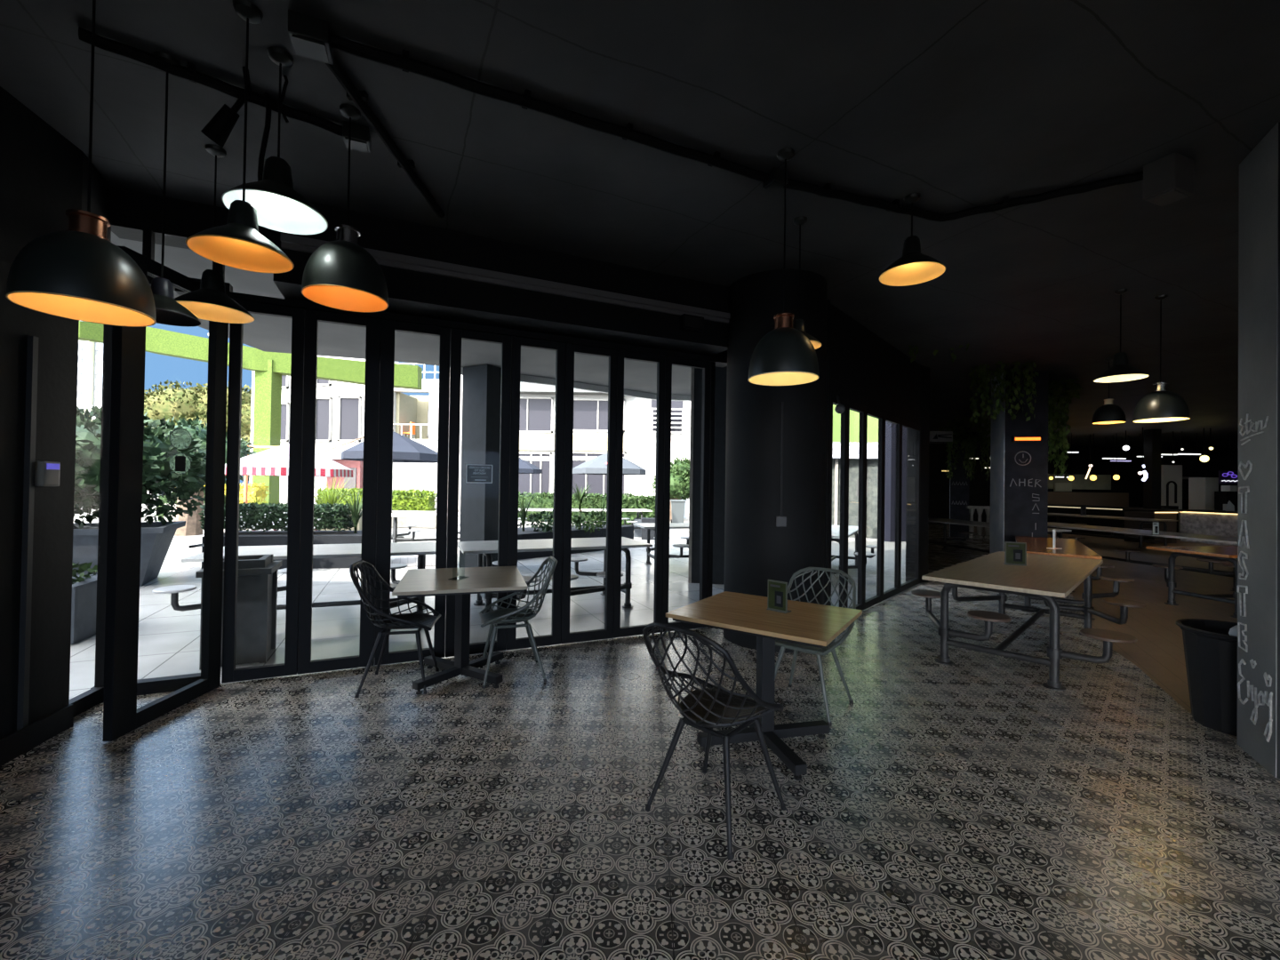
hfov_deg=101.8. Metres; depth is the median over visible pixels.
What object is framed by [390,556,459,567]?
bench
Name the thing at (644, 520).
box
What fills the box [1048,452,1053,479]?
bulb
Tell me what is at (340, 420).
office building
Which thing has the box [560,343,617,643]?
door
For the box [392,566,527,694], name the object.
cafe table
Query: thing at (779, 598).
print
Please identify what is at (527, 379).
trim
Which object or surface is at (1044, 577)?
table
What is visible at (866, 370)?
wall
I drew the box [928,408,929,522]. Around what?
wall
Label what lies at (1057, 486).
tiled panel
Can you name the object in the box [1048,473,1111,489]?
tiled panel
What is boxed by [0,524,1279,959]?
floor
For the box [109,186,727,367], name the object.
wall
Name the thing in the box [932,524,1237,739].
floor
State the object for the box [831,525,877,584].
table
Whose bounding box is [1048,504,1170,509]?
countertop
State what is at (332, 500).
spiky plant
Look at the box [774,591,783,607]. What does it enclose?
print
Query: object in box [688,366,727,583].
door frame
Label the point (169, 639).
floor
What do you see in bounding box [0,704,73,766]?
baseboard
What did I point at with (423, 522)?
wall
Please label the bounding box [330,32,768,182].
conduit
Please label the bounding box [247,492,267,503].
spiky plant
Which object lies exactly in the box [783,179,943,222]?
conduit
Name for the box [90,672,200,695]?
trim
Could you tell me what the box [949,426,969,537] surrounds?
column
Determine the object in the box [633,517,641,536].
wall
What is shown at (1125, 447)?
spot lamp
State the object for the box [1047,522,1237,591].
table
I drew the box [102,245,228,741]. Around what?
door
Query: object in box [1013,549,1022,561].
print
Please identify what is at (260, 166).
cable
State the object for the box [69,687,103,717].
trim
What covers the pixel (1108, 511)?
countertop
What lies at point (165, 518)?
wall
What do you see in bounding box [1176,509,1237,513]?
countertop
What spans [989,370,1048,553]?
column
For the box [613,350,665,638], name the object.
door
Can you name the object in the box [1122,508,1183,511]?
countertop
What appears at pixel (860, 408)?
door
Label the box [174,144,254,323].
cone pendant
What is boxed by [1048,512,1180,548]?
table
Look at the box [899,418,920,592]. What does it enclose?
door
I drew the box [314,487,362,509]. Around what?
hedge
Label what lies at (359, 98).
conduit
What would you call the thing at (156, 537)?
pot
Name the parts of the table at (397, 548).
stool seat, stool arm, stool arm, stool seat, stool seat, stool arm, stool seat, stool arm, frame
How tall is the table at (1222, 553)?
0.815 m
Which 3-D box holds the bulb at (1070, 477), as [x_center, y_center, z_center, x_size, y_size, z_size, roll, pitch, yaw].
[15.568,-0.836,18.773,0.170,1.714,0.170,1,-1,1]
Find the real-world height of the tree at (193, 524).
3.409 m
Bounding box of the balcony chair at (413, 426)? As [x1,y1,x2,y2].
[402,422,415,439]
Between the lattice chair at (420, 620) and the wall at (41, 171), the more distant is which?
the lattice chair at (420, 620)
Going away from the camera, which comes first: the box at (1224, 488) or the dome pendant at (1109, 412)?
the dome pendant at (1109, 412)
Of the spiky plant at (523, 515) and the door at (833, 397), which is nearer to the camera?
the door at (833, 397)
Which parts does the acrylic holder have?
post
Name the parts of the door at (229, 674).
rail, rail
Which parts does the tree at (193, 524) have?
crown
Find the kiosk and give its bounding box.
[316,436,363,490]
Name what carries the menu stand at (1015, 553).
on the table at (1044, 577)
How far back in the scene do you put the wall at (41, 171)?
3.08 m
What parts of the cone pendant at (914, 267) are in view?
cord, lamp shade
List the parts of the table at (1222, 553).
stool seat, stool arm, frame, stool seat, stool arm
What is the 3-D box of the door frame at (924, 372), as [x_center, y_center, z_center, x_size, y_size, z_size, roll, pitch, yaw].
[4.805,-0.101,8.992,0.327,3.700,0.220,1,-1,-35]
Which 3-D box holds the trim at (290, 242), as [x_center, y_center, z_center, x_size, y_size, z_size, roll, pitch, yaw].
[-0.838,-1.733,4.664,3.980,0.090,0.060,1,-1,-24]
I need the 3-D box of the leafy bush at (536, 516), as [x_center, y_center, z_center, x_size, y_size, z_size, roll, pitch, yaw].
[-2.061,0.937,11.710,1.006,0.621,0.796,1,-1,1]
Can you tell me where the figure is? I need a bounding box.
[1137,427,1147,481]
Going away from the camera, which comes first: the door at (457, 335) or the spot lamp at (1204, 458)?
the door at (457, 335)
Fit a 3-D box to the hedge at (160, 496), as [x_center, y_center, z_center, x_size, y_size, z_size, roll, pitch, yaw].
[-16.426,0.976,19.099,2.350,1.224,0.980,1,-1,1]
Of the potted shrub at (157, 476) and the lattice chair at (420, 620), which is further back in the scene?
the potted shrub at (157, 476)
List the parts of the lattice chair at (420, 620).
leg, leg, under frame, seat, leg, leg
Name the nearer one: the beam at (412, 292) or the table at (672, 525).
the beam at (412, 292)
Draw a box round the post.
[1143,429,1161,511]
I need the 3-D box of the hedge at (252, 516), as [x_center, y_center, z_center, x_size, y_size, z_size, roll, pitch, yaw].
[-6.807,0.709,9.893,2.489,0.607,0.858,1,-1,-12]
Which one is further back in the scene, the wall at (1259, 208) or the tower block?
the tower block
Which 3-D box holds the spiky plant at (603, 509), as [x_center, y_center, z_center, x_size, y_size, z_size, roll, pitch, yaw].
[-1.028,0.819,12.858,0.689,0.717,0.632,1,-1,1]
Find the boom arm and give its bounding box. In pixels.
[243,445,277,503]
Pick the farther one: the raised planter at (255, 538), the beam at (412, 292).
the raised planter at (255, 538)
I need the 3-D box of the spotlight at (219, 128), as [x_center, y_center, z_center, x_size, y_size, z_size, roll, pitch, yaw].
[-2.133,-1.932,2.711,0.271,0.374,0.104,1,-1,1]
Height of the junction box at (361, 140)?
0.098 m
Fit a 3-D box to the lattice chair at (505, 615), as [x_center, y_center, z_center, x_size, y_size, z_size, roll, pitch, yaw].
[-1.020,1.137,4.341,0.608,0.963,0.602,1,-1,-19]
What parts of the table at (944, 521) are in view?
frame, stool arm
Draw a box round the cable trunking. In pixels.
[16,336,38,730]
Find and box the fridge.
[1188,477,1218,512]
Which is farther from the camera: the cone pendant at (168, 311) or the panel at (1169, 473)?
the panel at (1169, 473)
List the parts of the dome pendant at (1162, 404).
cord, lamp shade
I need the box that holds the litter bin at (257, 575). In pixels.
[195,553,282,670]
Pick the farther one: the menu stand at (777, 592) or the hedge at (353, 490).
the hedge at (353, 490)
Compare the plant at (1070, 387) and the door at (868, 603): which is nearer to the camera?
the door at (868, 603)
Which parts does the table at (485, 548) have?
frame, stool arm, stool seat, stool seat, stool seat, stool arm, stool arm, stool seat, frame, stool arm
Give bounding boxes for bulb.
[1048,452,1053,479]
[1068,432,1073,480]
[1089,433,1096,479]
[1112,433,1119,479]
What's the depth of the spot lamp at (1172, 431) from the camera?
17.75 m
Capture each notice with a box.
[465,464,492,483]
[856,479,867,496]
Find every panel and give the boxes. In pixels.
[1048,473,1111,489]
[1053,482,1071,491]
[1160,464,1182,532]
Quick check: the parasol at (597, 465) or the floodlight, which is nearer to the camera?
the floodlight
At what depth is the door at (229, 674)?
4.12 m
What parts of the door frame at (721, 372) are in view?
corner trim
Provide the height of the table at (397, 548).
0.815 m
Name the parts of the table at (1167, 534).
frame, stool seat, stool seat, stool seat, stool arm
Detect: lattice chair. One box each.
[349,560,441,697]
[479,556,557,688]
[642,621,785,860]
[774,567,855,726]
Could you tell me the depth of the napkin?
15.99 m
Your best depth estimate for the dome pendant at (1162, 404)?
5.50 m
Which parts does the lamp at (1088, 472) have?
cord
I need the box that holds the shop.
[832,404,878,537]
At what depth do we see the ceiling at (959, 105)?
3.13 m
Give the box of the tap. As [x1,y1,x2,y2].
[1160,480,1178,532]
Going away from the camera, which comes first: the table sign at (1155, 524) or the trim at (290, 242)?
the trim at (290, 242)
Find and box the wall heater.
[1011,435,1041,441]
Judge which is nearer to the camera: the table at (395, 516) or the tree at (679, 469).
the table at (395, 516)
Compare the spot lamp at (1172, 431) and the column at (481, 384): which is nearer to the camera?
the column at (481, 384)
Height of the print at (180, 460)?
0.105 m
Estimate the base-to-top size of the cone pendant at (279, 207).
0.793 m
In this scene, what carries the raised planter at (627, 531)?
on the floor at (169, 639)
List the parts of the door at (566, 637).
rail, rail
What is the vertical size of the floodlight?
0.140 m
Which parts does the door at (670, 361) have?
rail, rail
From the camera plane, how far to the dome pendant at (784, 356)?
3.15 m
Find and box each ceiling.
[0,0,1279,447]
[110,231,691,394]
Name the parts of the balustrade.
handrail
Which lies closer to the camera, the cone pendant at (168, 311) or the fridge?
the cone pendant at (168, 311)
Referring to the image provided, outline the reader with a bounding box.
[34,461,60,486]
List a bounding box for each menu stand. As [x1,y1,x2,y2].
[766,579,791,613]
[1004,541,1026,565]
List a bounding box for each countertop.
[1048,491,1128,509]
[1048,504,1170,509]
[1048,504,1170,535]
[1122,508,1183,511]
[1122,508,1183,543]
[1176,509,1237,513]
[1176,509,1237,545]
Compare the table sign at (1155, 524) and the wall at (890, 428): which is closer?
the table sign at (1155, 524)
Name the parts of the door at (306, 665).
rail, rail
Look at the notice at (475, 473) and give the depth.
4.84 m
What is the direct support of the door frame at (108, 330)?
in the wall at (41, 171)
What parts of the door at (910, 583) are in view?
rail, rail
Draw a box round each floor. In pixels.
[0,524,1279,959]
[69,533,927,699]
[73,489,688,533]
[831,541,906,607]
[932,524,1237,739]
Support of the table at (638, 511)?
on the floor at (169, 639)
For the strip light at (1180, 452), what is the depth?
18.18 m
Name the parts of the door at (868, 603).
rail, rail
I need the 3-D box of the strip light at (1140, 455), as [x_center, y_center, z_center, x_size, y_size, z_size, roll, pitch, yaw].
[18.351,-1.236,18.734,0.821,0.831,0.120,1,-1,1]
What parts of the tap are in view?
spout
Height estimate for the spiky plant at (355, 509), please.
0.899 m
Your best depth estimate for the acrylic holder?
7.04 m
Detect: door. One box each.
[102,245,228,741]
[221,299,304,683]
[297,309,380,674]
[374,319,450,665]
[444,328,511,656]
[506,336,566,649]
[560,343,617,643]
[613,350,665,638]
[661,356,711,631]
[824,392,830,605]
[828,393,847,607]
[845,400,865,610]
[863,406,883,610]
[881,412,901,600]
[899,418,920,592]
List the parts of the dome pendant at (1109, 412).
lamp shade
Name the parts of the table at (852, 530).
frame, frame, stool arm, stool arm, stool seat, stool seat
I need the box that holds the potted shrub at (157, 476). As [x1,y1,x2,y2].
[72,405,206,586]
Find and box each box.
[287,9,333,64]
[342,120,371,152]
[641,517,655,540]
[1143,152,1193,206]
[1221,485,1237,491]
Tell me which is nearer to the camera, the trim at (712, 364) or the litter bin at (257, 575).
the litter bin at (257, 575)
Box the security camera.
[834,394,845,413]
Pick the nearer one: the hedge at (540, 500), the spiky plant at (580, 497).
the spiky plant at (580, 497)
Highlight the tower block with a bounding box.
[76,320,103,421]
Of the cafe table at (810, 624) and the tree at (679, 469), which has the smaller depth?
the cafe table at (810, 624)
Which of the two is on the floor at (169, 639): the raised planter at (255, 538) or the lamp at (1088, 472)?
the raised planter at (255, 538)
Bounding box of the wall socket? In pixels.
[776,401,786,527]
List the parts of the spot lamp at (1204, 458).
stem, bulb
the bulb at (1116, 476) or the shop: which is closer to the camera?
the shop
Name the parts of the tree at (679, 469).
crown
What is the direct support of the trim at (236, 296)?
attached to the wall at (131, 212)
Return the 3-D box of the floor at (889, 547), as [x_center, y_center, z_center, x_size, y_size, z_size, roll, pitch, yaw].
[4.174,1.777,11.766,3.922,0.006,12.020,1,-1,29]
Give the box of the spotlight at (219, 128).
[200,66,252,147]
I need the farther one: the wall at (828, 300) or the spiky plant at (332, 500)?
the spiky plant at (332, 500)
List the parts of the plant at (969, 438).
hanging pot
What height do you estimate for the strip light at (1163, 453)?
0.780 m
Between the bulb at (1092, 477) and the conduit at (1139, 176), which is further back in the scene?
the bulb at (1092, 477)
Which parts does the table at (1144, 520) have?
frame, stool arm, stool arm, frame, stool arm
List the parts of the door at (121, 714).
rail, rail, lever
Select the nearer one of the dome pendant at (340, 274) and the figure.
the dome pendant at (340, 274)
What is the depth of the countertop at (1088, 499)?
21.71 m
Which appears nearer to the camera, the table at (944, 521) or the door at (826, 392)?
the door at (826, 392)
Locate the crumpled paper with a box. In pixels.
[1228,625,1237,636]
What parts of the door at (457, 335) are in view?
rail, rail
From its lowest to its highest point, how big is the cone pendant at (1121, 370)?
0.923 m
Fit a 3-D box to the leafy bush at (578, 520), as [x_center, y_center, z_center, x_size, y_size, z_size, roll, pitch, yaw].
[-1.234,0.987,12.312,0.934,0.602,0.731,1,-1,1]
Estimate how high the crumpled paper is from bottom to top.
0.127 m
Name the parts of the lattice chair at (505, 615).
leg, leg, seat, under frame, leg, leg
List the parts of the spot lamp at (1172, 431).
stem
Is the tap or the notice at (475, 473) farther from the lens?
the tap
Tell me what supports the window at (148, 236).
in the wall at (131, 212)
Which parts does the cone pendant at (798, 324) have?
cord, lamp shade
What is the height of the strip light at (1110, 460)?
0.968 m
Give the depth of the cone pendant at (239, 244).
2.33 m
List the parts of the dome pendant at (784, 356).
lamp shade, cord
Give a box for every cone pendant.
[150,51,201,327]
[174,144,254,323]
[185,0,294,273]
[221,46,327,234]
[792,216,822,349]
[878,192,946,286]
[1093,288,1149,382]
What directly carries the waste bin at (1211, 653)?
on the floor at (1158, 652)
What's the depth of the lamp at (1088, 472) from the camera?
19.05 m
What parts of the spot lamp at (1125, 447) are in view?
bulb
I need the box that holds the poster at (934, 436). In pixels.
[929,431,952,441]
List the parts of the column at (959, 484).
panel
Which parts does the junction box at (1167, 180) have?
lid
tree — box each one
[90,379,251,481]
[163,416,255,535]
[650,456,689,519]
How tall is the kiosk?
3.900 m
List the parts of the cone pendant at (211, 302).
lamp shade, cord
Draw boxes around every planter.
[70,561,97,644]
[201,530,391,569]
[517,524,633,559]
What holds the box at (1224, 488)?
on the shelf unit
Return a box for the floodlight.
[679,313,703,332]
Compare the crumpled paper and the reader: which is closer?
the reader
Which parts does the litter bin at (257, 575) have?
corner post, opening frame, corner post, corner post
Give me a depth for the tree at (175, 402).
43.55 m
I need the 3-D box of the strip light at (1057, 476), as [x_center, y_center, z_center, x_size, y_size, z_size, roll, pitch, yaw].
[16.838,-0.877,20.754,0.455,1.554,0.120,1,-1,1]
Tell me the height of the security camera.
0.225 m
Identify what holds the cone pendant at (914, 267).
hanging from the ceiling at (959, 105)
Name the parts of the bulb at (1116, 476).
bulb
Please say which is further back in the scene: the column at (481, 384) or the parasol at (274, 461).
the parasol at (274, 461)
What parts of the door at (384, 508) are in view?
rail, rail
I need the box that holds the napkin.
[1223,500,1234,511]
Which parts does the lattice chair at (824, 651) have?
leg, leg, under frame, seat, leg, leg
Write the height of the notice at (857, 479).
0.500 m
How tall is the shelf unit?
1.685 m
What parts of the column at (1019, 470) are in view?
panel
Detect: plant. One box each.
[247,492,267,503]
[314,478,362,503]
[334,487,362,533]
[518,493,537,531]
[572,482,592,517]
[589,499,606,526]
[908,343,969,362]
[937,416,991,480]
[968,360,1038,423]
[1048,377,1082,478]
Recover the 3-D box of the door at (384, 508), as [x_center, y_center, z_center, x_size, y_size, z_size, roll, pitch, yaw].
[-2.004,0.106,4.601,0.566,2.973,0.055,1,-1,-24]
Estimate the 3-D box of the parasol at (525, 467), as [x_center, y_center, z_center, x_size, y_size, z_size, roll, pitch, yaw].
[-6.013,0.273,24.694,2.414,3.010,2.414,1,-1,12]
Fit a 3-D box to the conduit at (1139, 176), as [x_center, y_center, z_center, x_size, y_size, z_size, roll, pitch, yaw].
[2.822,-2.001,3.688,1.186,0.064,0.100,1,-1,30]
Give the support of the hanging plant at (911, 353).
hanging from the ceiling at (959, 105)
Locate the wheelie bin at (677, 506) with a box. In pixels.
[670,499,686,522]
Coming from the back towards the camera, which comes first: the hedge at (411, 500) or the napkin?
the hedge at (411, 500)
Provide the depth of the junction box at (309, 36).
2.38 m
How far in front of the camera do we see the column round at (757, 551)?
5.09 m
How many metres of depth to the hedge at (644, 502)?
18.55 m
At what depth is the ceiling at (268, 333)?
8.31 m
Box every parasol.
[224,441,352,504]
[340,429,437,539]
[519,457,541,473]
[572,452,646,475]
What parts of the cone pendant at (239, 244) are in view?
lamp shade, cord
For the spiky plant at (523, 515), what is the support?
on the raised planter at (627, 531)
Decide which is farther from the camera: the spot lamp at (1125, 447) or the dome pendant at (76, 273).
the spot lamp at (1125, 447)
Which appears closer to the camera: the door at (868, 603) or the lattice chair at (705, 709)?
the lattice chair at (705, 709)
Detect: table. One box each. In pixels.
[152,541,447,613]
[391,512,460,542]
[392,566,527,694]
[457,536,652,612]
[518,508,652,528]
[633,522,688,564]
[665,591,862,780]
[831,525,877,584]
[911,551,1146,690]
[928,518,1071,552]
[1015,536,1134,620]
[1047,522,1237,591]
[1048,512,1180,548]
[1146,545,1237,617]
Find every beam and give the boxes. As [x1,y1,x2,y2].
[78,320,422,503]
[272,201,728,356]
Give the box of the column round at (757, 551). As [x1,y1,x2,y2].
[723,269,827,652]
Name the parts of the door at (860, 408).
rail, rail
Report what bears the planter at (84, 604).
on the floor at (169, 639)
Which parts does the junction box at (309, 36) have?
lid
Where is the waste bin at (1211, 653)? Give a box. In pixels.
[1175,618,1237,736]
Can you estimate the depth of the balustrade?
17.26 m
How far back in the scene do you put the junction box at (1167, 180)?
3.28 m
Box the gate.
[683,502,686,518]
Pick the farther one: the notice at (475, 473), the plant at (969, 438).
the plant at (969, 438)
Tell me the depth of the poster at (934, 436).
13.88 m
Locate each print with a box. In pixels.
[175,456,185,471]
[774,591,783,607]
[776,595,781,603]
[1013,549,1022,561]
[1015,552,1020,559]
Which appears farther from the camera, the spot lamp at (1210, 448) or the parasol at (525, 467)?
the parasol at (525, 467)
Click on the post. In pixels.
(1152, 459)
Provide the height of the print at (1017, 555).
0.061 m
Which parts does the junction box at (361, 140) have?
lid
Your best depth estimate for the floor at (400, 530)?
19.08 m
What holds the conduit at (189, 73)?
attached to the ceiling at (959, 105)
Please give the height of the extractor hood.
1.533 m
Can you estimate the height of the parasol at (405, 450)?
3.080 m
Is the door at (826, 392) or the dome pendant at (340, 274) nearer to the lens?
the dome pendant at (340, 274)
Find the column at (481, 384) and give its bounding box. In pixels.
[459,364,501,567]
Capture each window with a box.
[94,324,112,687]
[142,228,232,291]
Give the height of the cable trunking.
2.400 m
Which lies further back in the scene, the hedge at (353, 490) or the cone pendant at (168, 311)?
the hedge at (353, 490)
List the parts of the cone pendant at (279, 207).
lamp shade, cord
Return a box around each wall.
[0,86,83,739]
[81,152,111,241]
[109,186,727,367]
[163,503,204,521]
[320,509,362,530]
[392,510,436,527]
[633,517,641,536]
[824,299,830,605]
[829,303,920,424]
[884,421,906,542]
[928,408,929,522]
[928,443,1238,524]
[1237,121,1279,778]
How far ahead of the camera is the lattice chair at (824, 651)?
3.83 m
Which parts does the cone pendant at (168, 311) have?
cord, lamp shade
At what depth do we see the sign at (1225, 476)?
17.89 m
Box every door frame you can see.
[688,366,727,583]
[905,365,929,583]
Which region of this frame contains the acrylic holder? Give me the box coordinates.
[1046,528,1059,549]
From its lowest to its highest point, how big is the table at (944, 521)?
0.815 m
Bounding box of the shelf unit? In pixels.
[1214,491,1237,513]
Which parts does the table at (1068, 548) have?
frame, stool arm, stool arm, stool seat, stool seat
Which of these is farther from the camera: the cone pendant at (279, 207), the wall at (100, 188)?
the wall at (100, 188)
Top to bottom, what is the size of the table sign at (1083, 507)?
0.343 m
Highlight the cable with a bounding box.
[257,92,271,181]
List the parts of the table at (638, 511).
frame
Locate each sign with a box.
[1079,504,1086,515]
[1150,521,1159,535]
[1218,432,1238,484]
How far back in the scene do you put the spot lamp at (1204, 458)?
16.71 m
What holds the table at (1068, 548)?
on the floor at (971, 808)
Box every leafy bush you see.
[526,508,553,532]
[571,509,606,533]
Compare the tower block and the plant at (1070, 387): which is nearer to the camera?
the plant at (1070, 387)
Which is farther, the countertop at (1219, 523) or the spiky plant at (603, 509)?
the countertop at (1219, 523)
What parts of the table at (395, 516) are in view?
frame, stool arm, stool arm, stool seat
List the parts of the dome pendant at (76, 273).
lamp shade, cord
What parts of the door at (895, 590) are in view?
rail, rail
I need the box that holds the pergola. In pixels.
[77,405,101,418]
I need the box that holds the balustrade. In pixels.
[966,505,990,538]
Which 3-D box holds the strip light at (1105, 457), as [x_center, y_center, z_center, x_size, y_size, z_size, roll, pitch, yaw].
[18.166,-1.222,19.937,0.807,0.840,0.120,1,-1,1]
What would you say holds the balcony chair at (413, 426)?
on the office building
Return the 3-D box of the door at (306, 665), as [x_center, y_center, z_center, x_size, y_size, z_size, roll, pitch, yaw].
[-2.516,0.096,4.369,0.551,2.973,0.055,1,-1,-24]
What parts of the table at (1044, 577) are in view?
stool seat, stool arm, stool arm, stool arm, stool seat, frame, frame, stool arm, stool arm, stool arm, stool seat, stool seat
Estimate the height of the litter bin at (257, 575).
0.895 m
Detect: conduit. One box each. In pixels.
[78,26,342,135]
[324,56,444,217]
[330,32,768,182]
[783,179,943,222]
[942,171,1143,221]
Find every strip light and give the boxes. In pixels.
[1055,465,1068,477]
[1101,437,1126,459]
[1109,435,1131,461]
[1136,433,1162,456]
[1161,432,1177,455]
[1177,432,1200,455]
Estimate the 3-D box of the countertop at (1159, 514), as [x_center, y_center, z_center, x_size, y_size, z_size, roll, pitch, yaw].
[16.472,1.473,16.731,1.045,1.055,1.000,1,-1,-17]
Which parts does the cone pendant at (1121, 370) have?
lamp shade, cord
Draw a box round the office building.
[249,355,690,513]
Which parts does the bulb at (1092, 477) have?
bulb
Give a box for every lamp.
[1085,434,1090,479]
[1122,430,1129,450]
[1172,431,1174,463]
[1200,428,1208,462]
[1208,428,1213,449]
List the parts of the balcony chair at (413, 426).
seat, backrest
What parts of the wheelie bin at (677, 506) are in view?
lid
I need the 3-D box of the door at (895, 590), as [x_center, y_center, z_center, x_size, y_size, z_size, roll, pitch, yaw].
[3.665,0.383,7.620,0.055,2.648,0.816,0,-1,42]
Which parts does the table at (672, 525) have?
stool arm, frame, stool arm, stool seat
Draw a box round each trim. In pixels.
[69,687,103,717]
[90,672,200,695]
[174,288,727,366]
[280,232,730,323]
[460,367,690,400]
[707,361,715,627]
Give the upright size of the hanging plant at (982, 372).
1.823 m
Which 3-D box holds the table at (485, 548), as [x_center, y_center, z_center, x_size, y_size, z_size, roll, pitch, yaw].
[-1.128,1.232,6.806,2.360,0.815,1.700,1,-1,-24]
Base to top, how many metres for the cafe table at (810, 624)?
0.815 m
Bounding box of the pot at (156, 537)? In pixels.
[72,520,186,586]
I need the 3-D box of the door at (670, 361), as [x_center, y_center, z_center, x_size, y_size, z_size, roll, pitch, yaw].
[0.505,0.155,5.739,0.566,2.973,0.055,1,-1,-24]
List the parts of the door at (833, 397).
rail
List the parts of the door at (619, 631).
rail, rail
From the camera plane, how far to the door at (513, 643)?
5.07 m
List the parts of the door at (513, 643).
rail, rail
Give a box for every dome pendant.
[5,0,156,327]
[301,104,388,311]
[747,147,819,385]
[1091,358,1126,423]
[1132,294,1190,422]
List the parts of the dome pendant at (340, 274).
lamp shade, cord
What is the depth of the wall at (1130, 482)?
23.69 m
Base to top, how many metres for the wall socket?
1.200 m
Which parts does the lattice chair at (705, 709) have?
leg, leg, under frame, seat, leg, leg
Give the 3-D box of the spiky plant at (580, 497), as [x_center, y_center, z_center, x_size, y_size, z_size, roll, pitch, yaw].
[-1.459,0.595,12.590,0.773,1.150,0.681,1,-1,1]
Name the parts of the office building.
pane, pane, pane, pane, pane, balcony railing, roof railing, pane, pane, pane, pane, portal frame, pane, louvre railing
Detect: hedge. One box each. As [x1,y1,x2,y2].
[153,491,225,521]
[198,501,353,533]
[203,481,270,503]
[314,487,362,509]
[392,488,436,511]
[518,491,635,521]
[622,494,655,525]
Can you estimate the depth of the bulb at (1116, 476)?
18.72 m
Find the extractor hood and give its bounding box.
[1180,440,1199,479]

